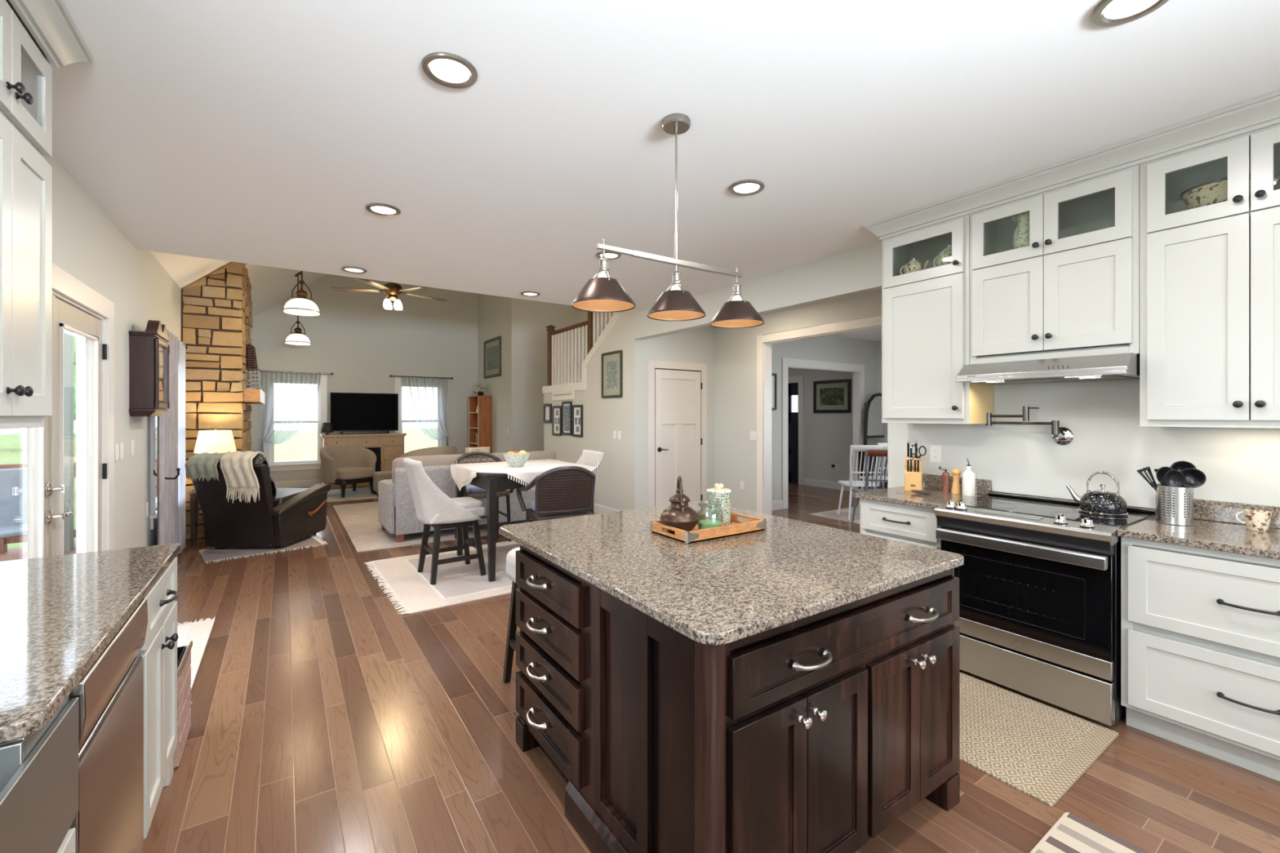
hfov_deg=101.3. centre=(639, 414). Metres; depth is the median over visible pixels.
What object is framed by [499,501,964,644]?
island countertop
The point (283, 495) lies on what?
seat cushion
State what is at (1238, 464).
wall
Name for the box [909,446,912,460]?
kitchen knife
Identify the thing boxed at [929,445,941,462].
wall outlet
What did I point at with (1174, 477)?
serving spoon
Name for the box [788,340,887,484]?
wall
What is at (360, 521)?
rug
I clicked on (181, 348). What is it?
curtain
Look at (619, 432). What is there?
light switch
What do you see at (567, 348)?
stair railing
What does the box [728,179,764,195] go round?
recessed light
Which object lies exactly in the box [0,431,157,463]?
lawn
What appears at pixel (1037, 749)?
mat
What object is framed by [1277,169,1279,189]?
jar
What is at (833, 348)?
wall
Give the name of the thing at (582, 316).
wall
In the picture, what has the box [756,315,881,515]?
trim
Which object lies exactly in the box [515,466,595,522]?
wicker armchair
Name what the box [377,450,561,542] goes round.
sofa
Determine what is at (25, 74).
upper cabinet
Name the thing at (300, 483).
baseboard
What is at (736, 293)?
socket
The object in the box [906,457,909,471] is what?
kitchen knife
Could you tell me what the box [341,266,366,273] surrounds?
recessed light
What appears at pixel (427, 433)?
curtain
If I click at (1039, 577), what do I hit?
range
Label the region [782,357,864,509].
trim
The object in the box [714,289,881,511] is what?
wall
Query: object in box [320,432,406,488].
tv console
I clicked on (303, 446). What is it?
lawn
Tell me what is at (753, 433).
light switch
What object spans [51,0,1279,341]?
ceiling
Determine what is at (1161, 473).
serving spoon
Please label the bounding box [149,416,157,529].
window
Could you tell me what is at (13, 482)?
patio chair
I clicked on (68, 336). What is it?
porch post
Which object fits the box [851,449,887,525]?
spindle chair
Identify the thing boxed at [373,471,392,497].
ottoman
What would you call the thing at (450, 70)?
recessed light
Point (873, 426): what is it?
mirror
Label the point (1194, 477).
ladle
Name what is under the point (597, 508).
baseboard
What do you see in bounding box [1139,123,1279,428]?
upper cabinet
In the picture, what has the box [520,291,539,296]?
recessed light
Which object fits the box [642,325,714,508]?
wall
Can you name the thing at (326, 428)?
lamp
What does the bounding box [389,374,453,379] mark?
curtain rod
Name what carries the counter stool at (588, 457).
on the dining rug at (457, 583)
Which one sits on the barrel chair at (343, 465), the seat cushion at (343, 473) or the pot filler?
the seat cushion at (343, 473)
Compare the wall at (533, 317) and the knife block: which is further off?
the wall at (533, 317)
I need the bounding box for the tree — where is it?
[25,333,75,428]
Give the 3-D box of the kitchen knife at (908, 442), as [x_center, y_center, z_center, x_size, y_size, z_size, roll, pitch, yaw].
[1.856,0.266,3.635,0.021,0.169,0.072,0,0,24]
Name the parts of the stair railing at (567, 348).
newel post, handrail, newel post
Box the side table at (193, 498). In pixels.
[188,488,198,546]
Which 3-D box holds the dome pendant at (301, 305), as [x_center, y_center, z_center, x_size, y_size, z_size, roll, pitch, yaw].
[-4.009,-1.809,6.223,0.381,1.214,0.381,0,0,-34]
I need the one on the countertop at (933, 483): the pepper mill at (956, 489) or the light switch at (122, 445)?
the pepper mill at (956, 489)
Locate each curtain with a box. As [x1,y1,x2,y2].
[157,329,177,557]
[177,341,185,553]
[258,371,320,458]
[400,377,449,446]
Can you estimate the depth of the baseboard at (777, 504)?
7.88 m
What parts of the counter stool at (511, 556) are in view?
leg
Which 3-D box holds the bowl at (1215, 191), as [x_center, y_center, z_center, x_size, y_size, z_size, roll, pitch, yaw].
[2.684,-0.986,2.421,0.269,0.129,0.269,0,0,-34]
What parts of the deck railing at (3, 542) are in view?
post, post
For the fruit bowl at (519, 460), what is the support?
on the tablecloth
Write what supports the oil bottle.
on the countertop at (933, 483)
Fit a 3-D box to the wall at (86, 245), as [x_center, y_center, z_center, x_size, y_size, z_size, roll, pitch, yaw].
[-3.581,0.050,3.433,0.130,2.960,15.100,0,0,-34]
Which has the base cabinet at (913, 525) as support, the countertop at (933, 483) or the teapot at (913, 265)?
the countertop at (933, 483)
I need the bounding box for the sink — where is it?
[0,695,79,852]
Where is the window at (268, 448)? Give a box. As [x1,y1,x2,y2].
[262,373,328,471]
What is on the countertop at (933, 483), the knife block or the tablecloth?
the knife block
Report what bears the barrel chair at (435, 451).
on the rug at (360, 521)
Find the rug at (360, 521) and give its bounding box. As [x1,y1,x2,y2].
[333,501,534,552]
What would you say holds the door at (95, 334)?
in the wall at (86, 245)
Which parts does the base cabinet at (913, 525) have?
handle, door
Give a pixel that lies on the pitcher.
(1021, 233)
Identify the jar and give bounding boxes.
[697,500,723,529]
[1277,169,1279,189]
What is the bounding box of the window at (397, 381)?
[394,377,446,446]
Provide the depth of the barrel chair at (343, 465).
9.34 m
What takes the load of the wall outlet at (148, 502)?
attached to the wall at (86, 245)
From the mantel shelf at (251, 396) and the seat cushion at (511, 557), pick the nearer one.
the seat cushion at (511, 557)
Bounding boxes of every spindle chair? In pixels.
[837,444,887,519]
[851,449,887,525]
[857,443,887,507]
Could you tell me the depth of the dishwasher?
1.31 m
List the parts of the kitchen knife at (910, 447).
handle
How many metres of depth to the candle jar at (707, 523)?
2.24 m
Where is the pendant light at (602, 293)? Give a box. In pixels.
[571,113,764,328]
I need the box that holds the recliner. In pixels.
[191,455,330,549]
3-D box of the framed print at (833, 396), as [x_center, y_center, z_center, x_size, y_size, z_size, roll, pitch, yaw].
[3.695,-0.348,10.126,0.024,0.630,0.825,0,0,-34]
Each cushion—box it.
[217,455,270,472]
[270,477,276,500]
[272,488,308,507]
[336,466,373,479]
[391,454,462,483]
[450,497,483,508]
[466,484,505,493]
[489,450,557,462]
[506,546,519,582]
[530,501,585,515]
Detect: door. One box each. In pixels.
[27,262,114,558]
[648,360,706,507]
[788,382,798,484]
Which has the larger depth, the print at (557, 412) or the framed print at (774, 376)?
the print at (557, 412)
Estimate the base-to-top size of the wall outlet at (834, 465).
0.120 m
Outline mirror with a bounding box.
[858,392,887,488]
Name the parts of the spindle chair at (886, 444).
seat, post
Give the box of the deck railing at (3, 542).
[0,458,157,554]
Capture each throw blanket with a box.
[185,452,226,481]
[219,450,264,503]
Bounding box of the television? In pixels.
[329,392,398,434]
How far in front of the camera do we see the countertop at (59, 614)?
1.33 m
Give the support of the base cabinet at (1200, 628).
on the floor
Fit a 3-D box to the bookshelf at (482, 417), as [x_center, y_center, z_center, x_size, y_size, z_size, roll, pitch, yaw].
[-3.563,0.510,11.669,0.287,1.840,0.744,0,0,-34]
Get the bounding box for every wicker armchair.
[454,451,514,541]
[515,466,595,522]
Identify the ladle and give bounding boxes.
[1169,461,1196,471]
[1180,467,1206,488]
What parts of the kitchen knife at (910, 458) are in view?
handle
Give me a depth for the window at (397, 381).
11.46 m
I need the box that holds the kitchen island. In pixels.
[515,544,959,852]
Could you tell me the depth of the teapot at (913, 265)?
3.48 m
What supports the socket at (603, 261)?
attached to the pendant light at (602, 293)
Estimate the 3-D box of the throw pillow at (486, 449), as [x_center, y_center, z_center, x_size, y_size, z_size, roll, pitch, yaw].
[-1.997,0.550,6.462,0.300,0.295,0.140,0,0,-34]
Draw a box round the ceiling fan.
[329,277,447,310]
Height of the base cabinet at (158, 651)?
0.884 m
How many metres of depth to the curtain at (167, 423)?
4.83 m
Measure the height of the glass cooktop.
0.008 m
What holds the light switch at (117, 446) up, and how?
attached to the wall at (86, 245)
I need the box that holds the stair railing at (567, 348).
[545,311,613,386]
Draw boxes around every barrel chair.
[320,444,376,497]
[399,446,457,457]
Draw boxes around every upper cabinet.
[0,0,52,429]
[881,213,993,424]
[969,164,1139,364]
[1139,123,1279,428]
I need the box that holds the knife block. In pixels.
[904,455,921,491]
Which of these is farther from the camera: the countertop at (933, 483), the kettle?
the countertop at (933, 483)
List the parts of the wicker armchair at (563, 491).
arm, leg, post, seat, rail, rail, panel, post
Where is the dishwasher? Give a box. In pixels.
[69,598,147,852]
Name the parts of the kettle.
spout, bail handle, lid and ring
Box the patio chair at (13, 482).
[0,467,27,538]
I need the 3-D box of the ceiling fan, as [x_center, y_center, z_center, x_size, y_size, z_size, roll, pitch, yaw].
[-3.122,-2.244,6.649,1.366,1.827,1.328,0,0,-34]
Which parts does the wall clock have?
glazed door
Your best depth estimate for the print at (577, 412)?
8.08 m
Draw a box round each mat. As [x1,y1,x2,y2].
[960,671,1118,806]
[1029,812,1149,852]
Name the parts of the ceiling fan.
blade, blade, lamp shade, blade, lamp shade, blade, blade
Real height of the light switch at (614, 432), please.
0.118 m
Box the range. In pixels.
[933,490,1155,726]
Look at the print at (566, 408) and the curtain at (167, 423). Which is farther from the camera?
the print at (566, 408)
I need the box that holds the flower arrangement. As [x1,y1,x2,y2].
[473,382,488,395]
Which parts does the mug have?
handle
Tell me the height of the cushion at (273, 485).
0.297 m
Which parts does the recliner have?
armrest, panel, seat, panel, armrest, wooden lever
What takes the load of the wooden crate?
on the floor
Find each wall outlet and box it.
[146,501,149,516]
[740,480,744,489]
[831,463,837,470]
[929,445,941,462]
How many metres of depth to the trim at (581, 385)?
7.87 m
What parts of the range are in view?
control knob, control knob, handle, vent panel, control panel, oven door, storage drawer, control knob, rail, control knob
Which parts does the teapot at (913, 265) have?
spout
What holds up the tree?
on the lawn at (13, 447)
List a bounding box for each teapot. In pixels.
[659,475,699,534]
[899,257,928,274]
[933,244,951,266]
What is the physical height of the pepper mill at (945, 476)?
0.170 m
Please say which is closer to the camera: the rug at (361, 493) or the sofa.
the sofa
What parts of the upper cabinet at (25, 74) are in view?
door, door, knob, knob, knob, knob, door, door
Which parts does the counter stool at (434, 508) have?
leg, leg, backrest, swivel frame, leg, leg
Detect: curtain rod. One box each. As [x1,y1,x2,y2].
[168,332,187,349]
[259,370,333,374]
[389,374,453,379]
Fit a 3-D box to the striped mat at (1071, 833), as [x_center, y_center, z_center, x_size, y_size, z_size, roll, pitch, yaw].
[1.568,1.424,1.412,0.460,0.010,0.820,0,0,-34]
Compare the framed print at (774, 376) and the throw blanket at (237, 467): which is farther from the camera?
the framed print at (774, 376)
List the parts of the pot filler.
arm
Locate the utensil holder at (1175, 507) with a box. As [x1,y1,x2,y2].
[1155,483,1194,525]
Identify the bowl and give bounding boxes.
[503,453,529,466]
[1180,173,1250,209]
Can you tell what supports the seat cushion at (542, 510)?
on the wicker armchair at (563, 491)
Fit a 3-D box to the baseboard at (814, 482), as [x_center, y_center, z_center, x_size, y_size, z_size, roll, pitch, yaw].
[3.745,1.361,10.061,0.015,0.137,1.460,0,0,-34]
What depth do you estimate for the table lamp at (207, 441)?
5.80 m
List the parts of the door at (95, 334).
lever handle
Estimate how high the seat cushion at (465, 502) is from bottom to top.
0.060 m
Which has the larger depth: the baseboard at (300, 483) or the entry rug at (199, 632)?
the baseboard at (300, 483)
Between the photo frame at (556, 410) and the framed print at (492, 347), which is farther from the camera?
the framed print at (492, 347)
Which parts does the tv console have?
drawer, drawer, drawer, door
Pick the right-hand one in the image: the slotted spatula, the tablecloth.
the slotted spatula
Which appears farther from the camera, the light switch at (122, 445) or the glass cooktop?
the light switch at (122, 445)
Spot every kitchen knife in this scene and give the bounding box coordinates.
[906,440,910,456]
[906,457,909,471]
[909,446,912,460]
[909,457,912,471]
[913,457,916,471]
[914,440,917,457]
[916,457,919,471]
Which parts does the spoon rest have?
dish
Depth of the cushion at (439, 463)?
6.06 m
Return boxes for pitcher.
[1010,211,1029,248]
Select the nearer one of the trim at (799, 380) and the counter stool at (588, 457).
the counter stool at (588, 457)
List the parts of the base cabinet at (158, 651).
door, drawer, knob, handle, door, knob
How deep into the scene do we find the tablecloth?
4.96 m
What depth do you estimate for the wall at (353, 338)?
11.05 m
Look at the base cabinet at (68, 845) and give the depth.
1.04 m
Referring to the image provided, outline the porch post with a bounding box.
[63,328,74,551]
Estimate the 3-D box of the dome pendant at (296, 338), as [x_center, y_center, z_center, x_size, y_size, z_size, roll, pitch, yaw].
[-5.814,-1.817,8.925,0.381,1.231,0.381,0,0,-34]
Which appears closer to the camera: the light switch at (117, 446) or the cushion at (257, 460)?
the light switch at (117, 446)
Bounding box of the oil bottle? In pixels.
[962,458,975,496]
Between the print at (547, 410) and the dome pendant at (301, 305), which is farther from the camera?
the print at (547, 410)
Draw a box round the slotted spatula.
[1136,466,1156,490]
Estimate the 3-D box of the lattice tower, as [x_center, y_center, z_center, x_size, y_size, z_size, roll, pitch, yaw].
[-4.998,-0.614,6.712,0.260,0.586,0.260,0,0,-34]
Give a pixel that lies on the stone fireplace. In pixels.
(217, 313)
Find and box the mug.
[1235,509,1271,531]
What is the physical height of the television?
0.825 m
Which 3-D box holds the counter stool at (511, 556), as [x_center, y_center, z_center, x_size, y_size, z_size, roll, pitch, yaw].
[-0.454,1.074,2.784,0.450,0.717,0.380,0,0,-34]
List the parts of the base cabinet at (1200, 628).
drawer, drawer, handle, handle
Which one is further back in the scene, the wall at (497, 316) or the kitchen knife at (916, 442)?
the wall at (497, 316)
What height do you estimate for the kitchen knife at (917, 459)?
0.138 m
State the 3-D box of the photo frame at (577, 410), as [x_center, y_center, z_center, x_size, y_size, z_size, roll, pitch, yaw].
[-0.963,0.097,8.080,0.024,0.490,0.320,0,0,-34]
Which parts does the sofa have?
arm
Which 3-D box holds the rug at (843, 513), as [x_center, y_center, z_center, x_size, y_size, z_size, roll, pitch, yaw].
[3.887,1.425,7.101,2.000,0.008,2.300,0,0,-34]
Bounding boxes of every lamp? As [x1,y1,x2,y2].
[193,427,236,453]
[320,422,333,434]
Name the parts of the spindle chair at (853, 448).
leg, leg, post, seat, cross rail, crest rail, post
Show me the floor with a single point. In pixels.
(326, 717)
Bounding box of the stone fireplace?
[182,262,252,539]
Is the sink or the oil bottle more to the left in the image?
the sink
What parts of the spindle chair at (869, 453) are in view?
leg, seat, post, crest rail, cross rail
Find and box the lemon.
[518,450,527,453]
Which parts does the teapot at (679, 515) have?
lid, bail handle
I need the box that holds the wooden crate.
[173,640,192,768]
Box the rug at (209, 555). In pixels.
[198,534,327,563]
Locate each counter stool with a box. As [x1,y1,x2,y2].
[403,457,486,584]
[502,546,519,683]
[576,449,604,490]
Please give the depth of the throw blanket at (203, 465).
5.21 m
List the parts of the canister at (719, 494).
lid, bead knob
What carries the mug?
on the countertop at (1216, 526)
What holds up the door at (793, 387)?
in the wall at (828, 437)
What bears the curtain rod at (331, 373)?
attached to the wall at (353, 338)
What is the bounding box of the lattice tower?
[242,343,261,389]
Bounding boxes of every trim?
[8,0,93,70]
[542,311,622,393]
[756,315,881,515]
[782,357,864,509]
[788,375,803,484]
[863,90,1279,240]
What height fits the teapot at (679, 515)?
0.243 m
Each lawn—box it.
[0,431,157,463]
[7,537,75,548]
[74,427,437,529]
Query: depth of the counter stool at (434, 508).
4.48 m
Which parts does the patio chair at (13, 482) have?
seat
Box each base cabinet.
[57,827,75,852]
[137,556,178,839]
[859,498,941,550]
[1120,536,1279,781]
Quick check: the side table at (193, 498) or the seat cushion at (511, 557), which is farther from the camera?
the side table at (193, 498)
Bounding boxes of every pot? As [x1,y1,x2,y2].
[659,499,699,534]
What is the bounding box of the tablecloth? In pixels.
[450,459,598,490]
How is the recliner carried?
on the rug at (209, 555)
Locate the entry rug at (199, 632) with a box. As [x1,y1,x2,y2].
[177,617,215,703]
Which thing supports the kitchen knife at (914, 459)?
in the knife block
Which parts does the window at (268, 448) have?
sash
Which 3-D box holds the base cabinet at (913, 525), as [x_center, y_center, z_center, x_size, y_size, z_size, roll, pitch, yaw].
[1.824,0.988,3.392,0.661,0.884,0.528,0,0,-34]
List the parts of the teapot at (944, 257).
lid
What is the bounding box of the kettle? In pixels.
[1066,471,1128,516]
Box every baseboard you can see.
[274,479,322,488]
[593,502,620,513]
[771,499,782,511]
[804,478,853,491]
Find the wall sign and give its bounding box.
[551,391,574,400]
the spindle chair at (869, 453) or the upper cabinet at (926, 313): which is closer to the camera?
the upper cabinet at (926, 313)
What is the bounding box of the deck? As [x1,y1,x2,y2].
[0,542,75,561]
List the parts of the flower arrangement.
pot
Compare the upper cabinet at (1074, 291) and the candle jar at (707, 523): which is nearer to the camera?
the candle jar at (707, 523)
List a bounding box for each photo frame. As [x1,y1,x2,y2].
[543,403,551,422]
[551,405,561,435]
[561,401,572,435]
[572,404,582,436]
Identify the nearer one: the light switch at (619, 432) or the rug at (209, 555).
the rug at (209, 555)
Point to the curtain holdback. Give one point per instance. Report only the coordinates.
(178, 469)
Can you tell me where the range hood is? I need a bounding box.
[955,352,1139,385]
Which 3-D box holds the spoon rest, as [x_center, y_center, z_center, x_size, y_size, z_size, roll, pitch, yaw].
[1.798,0.505,3.439,0.080,0.017,0.204,0,0,-34]
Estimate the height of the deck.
0.060 m
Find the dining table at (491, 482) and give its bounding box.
[454,465,596,582]
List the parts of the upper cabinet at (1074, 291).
door, door, knob, knob, knob, knob, door, door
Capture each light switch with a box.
[115,443,119,461]
[120,442,124,459]
[131,440,134,455]
[613,431,616,439]
[617,431,621,439]
[750,431,756,440]
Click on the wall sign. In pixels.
(567, 395)
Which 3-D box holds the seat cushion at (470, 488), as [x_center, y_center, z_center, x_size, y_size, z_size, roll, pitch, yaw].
[-1.769,0.823,5.928,0.420,0.065,0.400,0,0,-32]
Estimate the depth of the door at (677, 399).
7.13 m
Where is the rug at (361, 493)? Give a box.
[327,487,377,502]
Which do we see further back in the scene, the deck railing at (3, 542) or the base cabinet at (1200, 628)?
the deck railing at (3, 542)
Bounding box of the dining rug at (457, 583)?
[364,540,519,614]
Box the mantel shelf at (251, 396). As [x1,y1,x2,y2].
[243,388,264,404]
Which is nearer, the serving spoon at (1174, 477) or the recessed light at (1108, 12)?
the recessed light at (1108, 12)
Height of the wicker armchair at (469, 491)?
0.994 m
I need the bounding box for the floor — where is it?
[142,482,1279,852]
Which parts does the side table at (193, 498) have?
leg, leg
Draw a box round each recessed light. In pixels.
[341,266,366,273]
[365,203,400,216]
[421,52,477,88]
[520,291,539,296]
[596,251,621,259]
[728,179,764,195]
[1092,0,1168,26]
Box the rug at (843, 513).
[808,506,859,524]
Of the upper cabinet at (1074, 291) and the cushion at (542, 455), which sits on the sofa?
the cushion at (542, 455)
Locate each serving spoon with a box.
[1155,466,1173,485]
[1164,469,1185,486]
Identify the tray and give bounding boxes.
[649,511,766,544]
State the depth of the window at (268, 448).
10.37 m
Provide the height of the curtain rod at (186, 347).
0.060 m
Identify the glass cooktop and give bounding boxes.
[946,494,1155,527]
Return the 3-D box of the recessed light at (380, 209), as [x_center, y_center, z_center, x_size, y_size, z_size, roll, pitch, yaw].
[-1.641,-1.306,3.357,0.202,0.011,0.202,0,0,-34]
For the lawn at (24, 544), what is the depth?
7.98 m
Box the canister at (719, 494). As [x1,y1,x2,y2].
[706,483,731,525]
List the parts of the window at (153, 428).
sash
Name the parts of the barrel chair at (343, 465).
leg, seat rail, leg, leg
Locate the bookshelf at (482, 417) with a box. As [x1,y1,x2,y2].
[468,395,491,453]
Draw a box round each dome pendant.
[282,271,320,315]
[284,271,311,345]
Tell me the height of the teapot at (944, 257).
0.159 m
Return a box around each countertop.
[0,543,180,744]
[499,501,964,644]
[853,473,991,509]
[1116,498,1279,559]
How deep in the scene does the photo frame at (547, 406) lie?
8.98 m
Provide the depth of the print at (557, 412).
8.69 m
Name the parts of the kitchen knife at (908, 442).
handle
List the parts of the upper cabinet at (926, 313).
door, door, knob, knob, cabinet side panel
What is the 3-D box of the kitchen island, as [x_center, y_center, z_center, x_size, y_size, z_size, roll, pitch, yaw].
[0.307,0.987,2.083,1.292,0.886,1.367,0,0,-34]
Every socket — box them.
[596,239,610,274]
[670,264,682,287]
[731,267,742,297]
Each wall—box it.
[44,155,182,549]
[247,274,477,481]
[477,293,517,453]
[517,298,577,451]
[543,241,1279,511]
[577,309,587,323]
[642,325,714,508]
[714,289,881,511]
[771,335,876,501]
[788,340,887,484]
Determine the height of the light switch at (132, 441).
0.120 m
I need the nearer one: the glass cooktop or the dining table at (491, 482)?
the glass cooktop
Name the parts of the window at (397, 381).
sash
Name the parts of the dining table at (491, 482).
leg, leg, leg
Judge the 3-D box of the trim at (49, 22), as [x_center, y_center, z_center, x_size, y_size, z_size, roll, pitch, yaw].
[-1.747,-1.260,1.191,0.392,0.105,1.532,0,0,-34]
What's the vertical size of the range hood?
0.110 m
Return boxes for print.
[484,336,501,378]
[546,408,549,417]
[555,410,559,431]
[564,405,569,431]
[574,409,580,431]
[601,350,622,398]
[771,373,777,409]
[813,378,850,413]
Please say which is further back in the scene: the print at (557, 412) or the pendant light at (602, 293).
the print at (557, 412)
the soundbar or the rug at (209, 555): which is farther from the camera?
the soundbar
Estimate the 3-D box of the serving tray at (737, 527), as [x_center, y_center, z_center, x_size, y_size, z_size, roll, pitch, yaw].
[0.301,0.489,2.311,0.453,0.050,0.264,0,0,-34]
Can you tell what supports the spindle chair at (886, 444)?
on the rug at (843, 513)
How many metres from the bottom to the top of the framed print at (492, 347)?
0.835 m
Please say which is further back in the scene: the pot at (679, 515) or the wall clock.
the wall clock
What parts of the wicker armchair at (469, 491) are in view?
arm, rail, panel, seat, leg, arm, leg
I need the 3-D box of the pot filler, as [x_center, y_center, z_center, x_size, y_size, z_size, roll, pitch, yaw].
[2.293,0.065,3.131,0.184,0.225,0.418,0,0,-34]
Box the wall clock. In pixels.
[128,320,169,416]
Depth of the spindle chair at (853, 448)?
7.04 m
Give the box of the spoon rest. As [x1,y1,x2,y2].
[896,489,930,493]
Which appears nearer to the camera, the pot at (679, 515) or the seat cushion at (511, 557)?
the pot at (679, 515)
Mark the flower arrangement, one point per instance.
(480, 393)
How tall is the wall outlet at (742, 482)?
0.118 m
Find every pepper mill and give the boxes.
[938,466,949,493]
[951,467,961,493]
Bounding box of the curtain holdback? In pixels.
[153,467,180,479]
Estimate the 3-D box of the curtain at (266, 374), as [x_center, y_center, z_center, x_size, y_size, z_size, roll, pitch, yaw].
[-6.739,0.172,10.098,1.035,1.955,0.094,0,0,-34]
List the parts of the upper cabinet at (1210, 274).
door, door, knob, knob, knob, knob, door, door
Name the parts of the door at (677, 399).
lever handle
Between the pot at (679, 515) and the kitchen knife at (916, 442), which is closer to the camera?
the pot at (679, 515)
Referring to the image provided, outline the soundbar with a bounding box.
[342,431,386,434]
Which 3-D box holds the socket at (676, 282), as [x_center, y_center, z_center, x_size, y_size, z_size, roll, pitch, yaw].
[0.162,-0.645,2.350,0.054,0.142,0.054,0,0,-34]
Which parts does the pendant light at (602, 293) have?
shade arm, bulb, lamp shade, lamp shade, bulb, stem, lamp shade, bulb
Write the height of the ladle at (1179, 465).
0.285 m
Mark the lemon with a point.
(520, 451)
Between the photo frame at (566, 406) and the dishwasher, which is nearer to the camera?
the dishwasher
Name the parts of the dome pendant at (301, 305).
stem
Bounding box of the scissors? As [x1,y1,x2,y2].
[911,444,926,458]
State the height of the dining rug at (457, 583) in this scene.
0.014 m
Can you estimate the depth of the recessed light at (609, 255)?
4.31 m
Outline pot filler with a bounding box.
[985,406,1073,444]
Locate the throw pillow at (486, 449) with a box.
[465,446,489,453]
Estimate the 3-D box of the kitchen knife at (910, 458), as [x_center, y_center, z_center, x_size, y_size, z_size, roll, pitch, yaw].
[1.834,0.359,3.549,0.017,0.143,0.060,0,0,31]
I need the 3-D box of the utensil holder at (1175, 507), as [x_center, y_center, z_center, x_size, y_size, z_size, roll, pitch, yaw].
[2.539,0.426,2.493,0.128,0.180,0.128,0,0,17]
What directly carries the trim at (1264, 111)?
attached to the upper cabinet at (926, 313)
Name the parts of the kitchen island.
handle, handle, handle, handle, drawer, drawer, drawer, drawer, corner post, door, knob, handle, knob, door, drawer, door, knob, handle, knob, door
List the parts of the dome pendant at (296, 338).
stem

